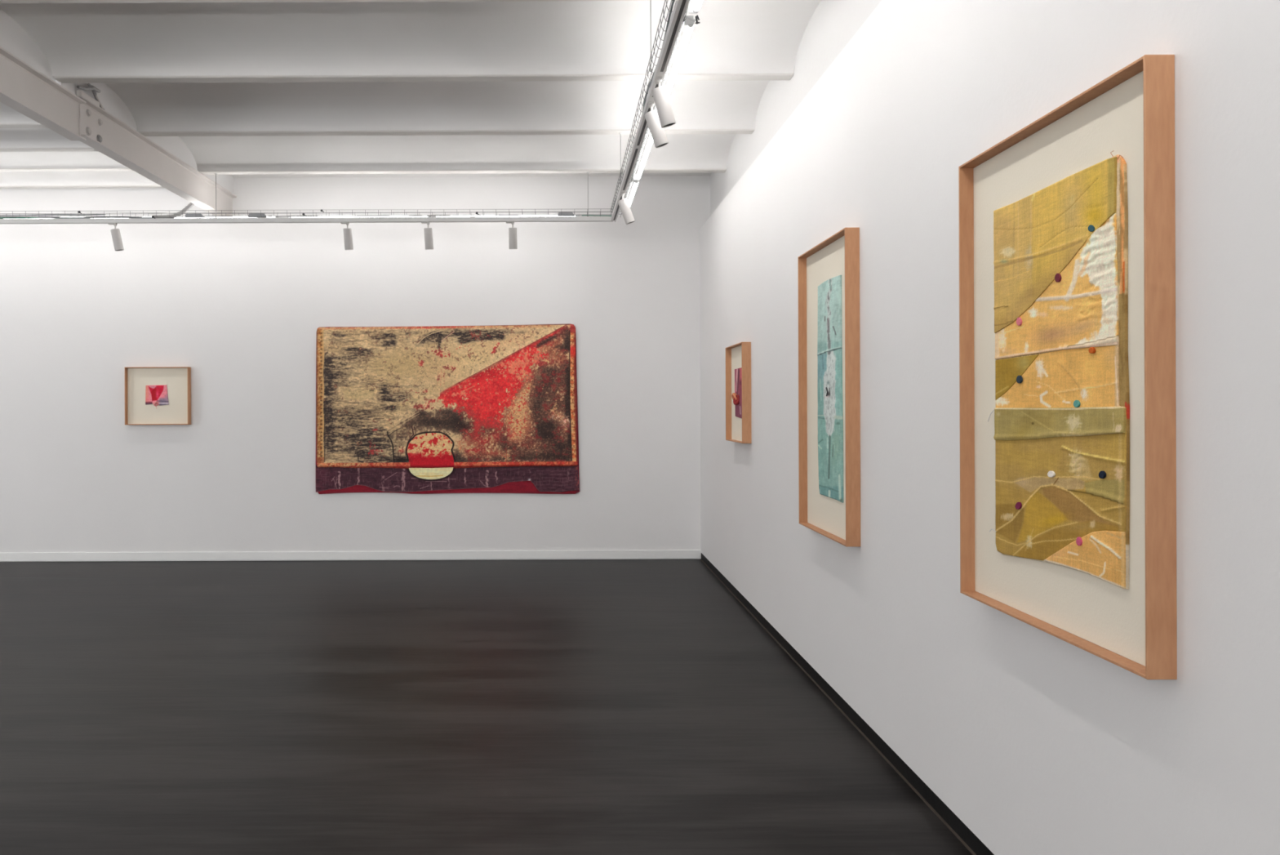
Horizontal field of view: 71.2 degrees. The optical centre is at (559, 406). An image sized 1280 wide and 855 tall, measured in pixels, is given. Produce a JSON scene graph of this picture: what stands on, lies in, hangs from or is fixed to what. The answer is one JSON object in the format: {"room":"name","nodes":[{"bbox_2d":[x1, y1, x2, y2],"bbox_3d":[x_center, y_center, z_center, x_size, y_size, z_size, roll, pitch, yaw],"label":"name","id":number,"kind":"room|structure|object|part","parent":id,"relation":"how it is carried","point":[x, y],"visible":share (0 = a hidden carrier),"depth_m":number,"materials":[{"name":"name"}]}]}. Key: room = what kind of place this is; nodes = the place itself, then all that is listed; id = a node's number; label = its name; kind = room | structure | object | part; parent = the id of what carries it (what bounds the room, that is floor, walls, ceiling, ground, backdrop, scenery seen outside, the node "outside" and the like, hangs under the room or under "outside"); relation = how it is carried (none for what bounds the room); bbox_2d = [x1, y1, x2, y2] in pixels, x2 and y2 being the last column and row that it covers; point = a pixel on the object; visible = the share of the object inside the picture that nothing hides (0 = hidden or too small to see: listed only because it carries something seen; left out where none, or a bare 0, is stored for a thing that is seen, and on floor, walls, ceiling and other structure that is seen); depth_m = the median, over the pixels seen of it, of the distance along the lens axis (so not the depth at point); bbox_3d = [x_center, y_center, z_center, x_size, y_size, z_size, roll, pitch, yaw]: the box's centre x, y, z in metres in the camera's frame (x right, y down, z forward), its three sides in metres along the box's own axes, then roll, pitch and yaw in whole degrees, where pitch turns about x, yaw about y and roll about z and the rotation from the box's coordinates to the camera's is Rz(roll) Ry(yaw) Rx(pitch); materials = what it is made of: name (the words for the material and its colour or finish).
{"room":"museum","nodes":[
{"label":"museum","id":0,"kind":"room"},
{"bbox_2d":[0,175,710,561],"bbox_3d":[-3.559,-0.636,8.810,10.486,4.300,0.200,0,0,0],"label":"wall","id":1,"kind":"structure","parent":0,"point":[242,306],"depth_m":8.71,"materials":[{"name":"white paint"}]},
{"bbox_2d":[124,366,191,424],"bbox_3d":[-3.919,-0.103,8.677,0.619,0.563,0.067,0,0,0],"label":"framed picture","id":2,"kind":"object","parent":1,"relation":"attached to","point":[153,395],"visible":1,"depth_m":8.69,"materials":[{"name":"brown wood"}]},
{"bbox_3d":[-3.920,-0.381,8.677,0.604,0.008,0.067,0,0,0],"label":"frame rail","id":3,"kind":"part","parent":2,"relation":"part of","materials":[{"name":"brown wood"}]},
{"bbox_3d":[-3.918,0.174,8.677,0.604,0.008,0.067,0,0,0],"label":"frame rail","id":4,"kind":"part","parent":2,"relation":"part of","materials":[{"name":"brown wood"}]},
{"bbox_2d":[0,549,701,560],"bbox_3d":[-3.604,1.465,8.704,9.980,0.085,0.012,0,0,0],"label":"baseboard","id":5,"kind":"structure","parent":1,"relation":"attached to","point":[673,553],"depth_m":8.70,"materials":[{"name":"white paint"}]},
{"bbox_2d":[315,323,579,493],"bbox_3d":[-1.095,0.028,8.690,2.581,1.663,0.040,0,0,0],"label":"painting","id":6,"kind":"object","parent":1,"relation":"attached to","point":[435,409],"visible":1,"depth_m":8.68,"materials":[{"name":"paint"}]},
{"bbox_2d":[0,0,822,193],"bbox_3d":[-3.566,-2.391,2.112,10.086,0.690,13.224,0,0,0],"label":"ceiling","id":7,"kind":"structure","parent":0,"point":[231,89],"depth_m":5.66,"materials":[{"name":"white paint"}]},
{"bbox_3d":[-3.211,-2.178,5.084,0.035,0.260,1.022,0,0,0],"label":"infill panel","id":8,"kind":"part","parent":7,"relation":"part of","materials":[{"name":"white paint"}]},
{"bbox_3d":[-3.211,-2.178,6.206,0.035,0.260,1.022,0,0,0],"label":"infill panel","id":9,"kind":"part","parent":7,"relation":"part of","materials":[{"name":"white paint"}]},
{"bbox_2d":[0,46,237,215],"bbox_3d":[-3.207,-1.915,1.755,0.100,0.285,13.910,0,0,0],"label":"steel beam","id":10,"kind":"structure","parent":7,"relation":"attached to","point":[24,89],"depth_m":6.17,"materials":[{"name":"white metal"}]},
{"bbox_2d":[76,83,104,109],"bbox_3d":[-3.168,-2.110,6.025,0.041,0.135,0.354,0,0,0],"label":"clamp","id":11,"kind":"object","parent":10,"relation":"on","point":[95,103],"visible":0.99,"depth_m":5.98,"materials":[{"name":"white metal"}]},
{"bbox_3d":[-3.197,-1.913,6.107,0.012,0.210,0.365,0,0,0],"label":"splice plate","id":12,"kind":"part","parent":10,"relation":"part of","materials":[{"name":"white metal"}]},
{"bbox_2d":[153,202,196,217],"bbox_3d":[-3.416,-1.751,7.899,0.384,0.178,0.060,0,0,-7],"label":"conduit","id":13,"kind":"object","parent":10,"relation":"attached to","point":[190,205],"visible":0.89,"depth_m":7.88,"materials":[{"name":"grey"}]},
{"bbox_3d":[-3.211,-2.178,7.328,0.035,0.260,1.022,0,0,0],"label":"infill panel","id":14,"kind":"part","parent":7,"relation":"part of","materials":[{"name":"white paint"}]},
{"bbox_2d":[214,173,217,217],"bbox_3d":[-3.047,-1.868,7.889,0.020,0.401,0.020,0,0,23],"label":"rod","id":15,"kind":"object","parent":7,"relation":"hanging from","point":[215,174],"visible":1,"depth_m":7.89,"materials":[{"name":"silver metal"}]},
{"bbox_3d":[-3.047,-1.869,7.889,0.005,0.399,0.006,0,0,0],"label":"rod","id":16,"kind":"part","parent":15,"relation":"part of","materials":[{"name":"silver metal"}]},
{"bbox_3d":[-3.211,-2.178,8.325,0.035,0.260,0.771,0,0,0],"label":"infill panel","id":17,"kind":"part","parent":7,"relation":"part of","materials":[{"name":"white paint"}]},
{"bbox_2d":[586,171,589,216],"bbox_3d":[0.255,-1.881,7.889,0.020,0.401,0.020,0,0,23],"label":"rod","id":18,"kind":"object","parent":7,"relation":"hanging from","point":[588,172],"visible":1,"depth_m":7.89,"materials":[{"name":"silver metal"}]},
{"bbox_2d":[0,208,600,218],"bbox_3d":[-3.843,-1.700,7.905,8.727,0.061,0.103,0,0,0],"label":"cable tray","id":19,"kind":"object","parent":18,"relation":"hanging from","point":[443,211],"visible":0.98,"depth_m":7.87,"materials":[{"name":"silver metal"}]},
{"bbox_2d":[0,217,39,218],"bbox_3d":[-6.316,-1.672,7.886,3.380,0.023,0.033,0,0,0],"label":"cable","id":20,"kind":"object","parent":19,"relation":"in","point":[0,218],"visible":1,"depth_m":7.89,"materials":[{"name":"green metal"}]},
{"bbox_2d":[0,213,105,216],"bbox_3d":[-4.517,-1.695,7.879,0.980,0.015,0.016,0,0,0],"label":"cable","id":21,"kind":"object","parent":19,"relation":"in","point":[95,214],"visible":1,"depth_m":7.88,"materials":[{"name":"grey plastic"}]},
{"bbox_2d":[17,216,151,218],"bbox_3d":[-5.766,-1.676,7.909,4.480,0.022,0.041,0,0,0],"label":"cable","id":22,"kind":"object","parent":19,"relation":"in","point":[18,216],"visible":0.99,"depth_m":7.91,"materials":[{"name":"grey plastic"}]},
{"bbox_2d":[39,216,135,218],"bbox_3d":[-4.447,-1.682,7.982,1.280,0.044,0.064,0,0,0],"label":"tube light","id":23,"kind":"object","parent":19,"relation":"attached to","point":[134,216],"visible":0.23,"depth_m":7.99,"materials":[{"name":"grey metal"}]},
{"bbox_2d":[69,211,185,213],"bbox_3d":[-3.857,-1.717,7.861,1.100,0.032,0.021,0,0,1],"label":"cable","id":24,"kind":"object","parent":19,"relation":"in","point":[69,211],"visible":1,"depth_m":7.86,"materials":[{"name":"grey plastic"}]},
{"bbox_2d":[184,213,209,217],"bbox_3d":[-3.209,-1.693,7.883,0.215,0.030,0.035,0,0,0],"label":"junction box","id":25,"kind":"object","parent":19,"relation":"in","point":[190,215],"visible":1,"depth_m":7.87,"materials":[{"name":"grey plastic"}]},
{"bbox_2d":[137,216,278,217],"bbox_3d":[-3.156,-1.687,7.982,1.260,0.044,0.064,0,0,0],"label":"tube light","id":26,"kind":"object","parent":19,"relation":"attached to","point":[137,216],"visible":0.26,"depth_m":7.99,"materials":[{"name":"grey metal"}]},
{"bbox_2d":[248,213,271,216],"bbox_3d":[-2.651,-1.695,7.883,0.210,0.030,0.035,0,0,0],"label":"junction box","id":27,"kind":"object","parent":19,"relation":"in","point":[249,215],"visible":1,"depth_m":7.87,"materials":[{"name":"grey plastic"}]},
{"bbox_2d":[288,215,325,217],"bbox_3d":[-2.230,-1.691,7.818,0.323,0.044,0.073,0,0,0],"label":"tube light","id":28,"kind":"object","parent":19,"relation":"attached to","point":[288,215],"depth_m":7.99,"materials":[{"name":"white plastic"}]},
{"bbox_2d":[172,215,557,217],"bbox_3d":[-1.756,-1.687,7.897,3.700,0.013,0.047,0,0,0],"label":"cable","id":29,"kind":"object","parent":19,"relation":"in","point":[296,215],"visible":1,"depth_m":7.89,"materials":[{"name":"grey plastic"}]},
{"bbox_2d":[351,215,431,217],"bbox_3d":[-1.480,-1.693,7.815,0.688,0.044,0.046,0,0,0],"label":"tube light","id":30,"kind":"object","parent":19,"relation":"attached to","point":[362,216],"depth_m":7.99,"materials":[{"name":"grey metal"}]},
{"bbox_2d":[432,216,462,217],"bbox_3d":[-0.985,-1.695,7.840,0.259,0.044,0.005,0,0,0],"label":"tube light","id":31,"kind":"object","parent":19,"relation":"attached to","point":[433,216],"depth_m":7.99,"materials":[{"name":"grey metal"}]},
{"bbox_2d":[480,215,546,217],"bbox_3d":[-0.405,-1.697,7.838,0.584,0.044,0.034,0,0,0],"label":"tube light","id":32,"kind":"object","parent":19,"relation":"attached to","point":[497,216],"depth_m":7.99,"materials":[{"name":"white plastic"}]},
{"bbox_2d":[557,212,580,216],"bbox_3d":[0.084,-1.705,7.883,0.200,0.030,0.035,0,0,0],"label":"junction box","id":33,"kind":"object","parent":19,"relation":"in","point":[560,214],"visible":1,"depth_m":7.87,"materials":[{"name":"grey plastic"}]},
{"bbox_2d":[582,214,611,216],"bbox_3d":[0.344,-1.694,7.893,0.293,0.011,0.016,0,0,-3],"label":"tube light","id":34,"kind":"object","parent":19,"relation":"in","point":[582,215],"visible":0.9,"depth_m":7.89,"materials":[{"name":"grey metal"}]},
{"bbox_2d":[0,216,611,224],"bbox_3d":[-3.923,-1.648,7.900,8.767,0.038,0.044,0,0,0],"label":"track rail","id":35,"kind":"object","parent":18,"relation":"hanging from","point":[540,219],"visible":1,"depth_m":7.88,"materials":[{"name":"white metal"}]},
{"bbox_2d":[107,222,124,251],"bbox_3d":[-3.943,-1.508,7.903,0.127,0.249,0.076,0,0,-27],"label":"track spotlight","id":36,"kind":"object","parent":35,"relation":"attached to","point":[116,235],"visible":1,"depth_m":7.88,"materials":[{"name":"grey paint"}]},
{"bbox_2d":[340,222,353,249],"bbox_3d":[-1.888,-1.516,7.916,0.096,0.249,0.101,0,0,25],"label":"track spotlight","id":37,"kind":"object","parent":35,"relation":"attached to","point":[348,237],"visible":1,"depth_m":7.88,"materials":[{"name":"grey paint"}]},
{"bbox_2d":[421,221,433,249],"bbox_3d":[-1.171,-1.519,7.916,0.096,0.249,0.101,0,0,25],"label":"track spotlight","id":38,"kind":"object","parent":35,"relation":"attached to","point":[428,242],"visible":1,"depth_m":7.88,"materials":[{"name":"grey paint"}]},
{"bbox_2d":[506,221,517,248],"bbox_3d":[-0.424,-1.522,7.912,0.099,0.249,0.101,0,0,0],"label":"track spotlight","id":39,"kind":"object","parent":35,"relation":"attached to","point":[513,238],"visible":1,"depth_m":7.88,"materials":[{"name":"grey paint"}]},
{"bbox_3d":[0.255,-1.881,7.889,0.006,0.399,0.005,0,0,-30],"label":"rod","id":40,"kind":"part","parent":18,"relation":"part of","materials":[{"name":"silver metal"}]},
{"bbox_2d":[618,132,622,183],"bbox_3d":[0.467,-1.889,6.767,0.020,0.386,0.020,0,0,23],"label":"rod","id":41,"kind":"object","parent":7,"relation":"hanging from","point":[620,133],"visible":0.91,"depth_m":6.76,"materials":[{"name":"silver metal"}]},
{"bbox_3d":[0.467,-1.890,6.767,0.006,0.384,0.005,0,0,30],"label":"rod","id":42,"kind":"part","parent":41,"relation":"part of","materials":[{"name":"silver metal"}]},
{"bbox_2d":[649,0,652,71],"bbox_3d":[0.463,-1.889,4.500,0.020,0.386,0.020,0,0,23],"label":"rod","id":43,"kind":"object","parent":7,"relation":"hanging from","point":[651,68],"visible":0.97,"depth_m":4.50,"materials":[{"name":"silver metal"}]},
{"bbox_3d":[0.463,-1.890,4.500,0.005,0.384,0.006,0,0,0],"label":"rod","id":44,"kind":"part","parent":43,"relation":"part of","materials":[{"name":"silver metal"}]},
{"bbox_2d":[609,0,699,216],"bbox_3d":[0.534,-1.707,4.574,0.160,0.081,6.752,0,0,0],"label":"cable tray","id":45,"kind":"object","parent":43,"relation":"hanging from","point":[684,20],"depth_m":4.64,"materials":[{"name":"silver metal"}]},
{"bbox_2d":[624,177,638,207],"bbox_3d":[0.572,-1.709,7.180,0.060,0.046,0.940,0,0,0],"label":"tube light","id":46,"kind":"object","parent":45,"relation":"attached to","point":[635,182],"visible":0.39,"depth_m":7.00,"materials":[{"name":"white plastic"}]},
{"bbox_2d":[631,126,653,180],"bbox_3d":[0.572,-1.709,5.940,0.060,0.046,1.420,0,0,0],"label":"tube light","id":47,"kind":"object","parent":45,"relation":"attached to","point":[637,177],"visible":0.51,"depth_m":6.05,"materials":[{"name":"white plastic"}]},
{"bbox_2d":[613,0,675,208],"bbox_3d":[0.492,-1.706,4.525,0.048,0.020,6.651,0,0,0],"label":"cable","id":48,"kind":"object","parent":45,"relation":"in","point":[673,2],"visible":0.23,"depth_m":4.08,"materials":[{"name":"grey plastic"}]},
{"bbox_2d":[611,0,689,222],"bbox_3d":[0.517,-1.665,1.511,0.044,0.038,12.822,0,0,0],"label":"track rail","id":49,"kind":"object","parent":45,"relation":"attached to","point":[680,7],"visible":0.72,"depth_m":4.52,"materials":[{"name":"white metal"}]},
{"bbox_2d":[617,192,635,224],"bbox_3d":[0.516,-1.527,6.861,0.133,0.246,0.098,0,0,0],"label":"track spotlight","id":50,"kind":"object","parent":49,"relation":"attached to","point":[624,205],"visible":1,"depth_m":6.82,"materials":[{"name":"grey paint"}]},
{"bbox_2d":[644,101,668,147],"bbox_3d":[0.526,-1.527,4.821,0.130,0.247,0.098,0,0,0],"label":"track spotlight","id":51,"kind":"object","parent":49,"relation":"attached to","point":[660,139],"visible":0.97,"depth_m":4.79,"materials":[{"name":"white metal"}]},
{"bbox_3d":[0.500,-1.613,4.810,0.026,0.045,0.026,0,0,0],"label":"stem","id":52,"kind":"part","parent":51,"relation":"part of","materials":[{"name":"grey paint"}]},
{"bbox_2d":[651,76,675,128],"bbox_3d":[0.523,-1.526,4.461,0.121,0.248,0.098,0,0,0],"label":"track spotlight","id":53,"kind":"object","parent":49,"relation":"attached to","point":[660,94],"visible":1,"depth_m":4.43,"materials":[{"name":"grey paint"}]},
{"bbox_3d":[0.501,-1.613,4.450,0.026,0.045,0.026,0,0,0],"label":"stem","id":54,"kind":"part","parent":53,"relation":"part of","materials":[{"name":"grey paint"}]},
{"bbox_2d":[653,15,694,110],"bbox_3d":[0.572,-1.709,4.567,0.060,0.046,1.265,0,0,0],"label":"tube light","id":55,"kind":"object","parent":45,"relation":"attached to","point":[688,23],"visible":0.5,"depth_m":4.26,"materials":[{"name":"white plastic"}]},
{"bbox_3d":[0.574,-1.692,3.880,0.044,0.028,0.010,0,0,0],"label":"arm","id":56,"kind":"part","parent":45,"relation":"part of","materials":[{"name":"white plastic"}]},
{"bbox_3d":[0.583,-1.687,3.878,0.062,0.039,0.030,0,0,0],"label":"clamp knob","id":57,"kind":"part","parent":45,"relation":"part of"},
{"bbox_2d":[686,0,702,13],"bbox_3d":[0.572,-1.709,3.165,0.060,0.046,1.330,0,0,0],"label":"tube light","id":58,"kind":"object","parent":45,"relation":"attached to","point":[695,7],"visible":0.89,"depth_m":3.78,"materials":[{"name":"grey metal"}]},
{"bbox_2d":[0,559,973,854],"bbox_3d":[-3.551,1.614,1.755,10.486,0.200,14.310,0,0,0],"label":"floor","id":59,"kind":"structure","parent":0,"point":[529,706],"depth_m":4.23,"materials":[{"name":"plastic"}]},
{"bbox_2d":[699,0,1279,854],"bbox_3d":[1.530,-0.656,1.655,0.306,4.300,14.110,0,0,0],"label":"wall","id":60,"kind":"structure","parent":0,"point":[1039,743],"depth_m":2.92,"materials":[{"name":"white paint"}]},
{"bbox_2d":[725,342,751,443],"bbox_3d":[1.344,-0.099,6.705,0.072,0.730,0.630,0,0,0],"label":"framed picture","id":61,"kind":"object","parent":60,"relation":"attached to","point":[738,356],"visible":1,"depth_m":6.70,"materials":[{"name":"brown wood"}]},
{"bbox_3d":[1.345,-0.460,6.705,0.067,0.008,0.615,0,0,0],"label":"frame rail","id":62,"kind":"part","parent":61,"relation":"part of","materials":[{"name":"brown wood"}]},
{"bbox_3d":[1.348,0.262,6.705,0.067,0.008,0.615,0,0,0],"label":"frame rail","id":63,"kind":"part","parent":61,"relation":"part of","materials":[{"name":"brown wood"}]},
{"bbox_2d":[797,227,860,546],"bbox_3d":[1.346,-0.089,4.479,0.067,1.464,0.804,0,0,0],"label":"framed picture","id":64,"kind":"object","parent":60,"relation":"attached to","point":[829,378],"visible":1,"depth_m":4.41,"materials":[{"name":"teal paper"}]},
{"bbox_3d":[1.344,-0.817,4.479,0.067,0.008,0.789,0,0,0],"label":"frame rail","id":65,"kind":"part","parent":64,"relation":"part of","materials":[{"name":"brown wood"}]},
{"bbox_3d":[1.349,0.639,4.479,0.067,0.008,0.789,0,0,0],"label":"frame rail","id":66,"kind":"part","parent":64,"relation":"part of","materials":[{"name":"brown wood"}]},
{"bbox_2d":[700,552,994,854],"bbox_3d":[1.441,1.460,1.755,0.102,0.068,13.910,0,0,0],"label":"baseboard","id":67,"kind":"structure","parent":60,"relation":"attached to","point":[945,812],"depth_m":3.90,"materials":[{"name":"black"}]},
{"bbox_2d":[958,54,1177,679],"bbox_3d":[1.346,-0.088,2.453,0.067,1.398,0.929,0,0,0],"label":"framed picture","id":68,"kind":"object","parent":60,"relation":"attached to","point":[1068,401],"visible":1,"depth_m":2.31,"materials":[{"name":"brown wood"}]},
{"bbox_3d":[1.344,-0.783,2.453,0.067,0.008,0.914,0,0,0],"label":"frame rail","id":69,"kind":"part","parent":68,"relation":"part of","materials":[{"name":"brown wood"}]},
{"bbox_3d":[1.349,0.607,2.453,0.067,0.008,0.914,0,0,0],"label":"frame rail","id":70,"kind":"part","parent":68,"relation":"part of","materials":[{"name":"brown wood"}]}
]}

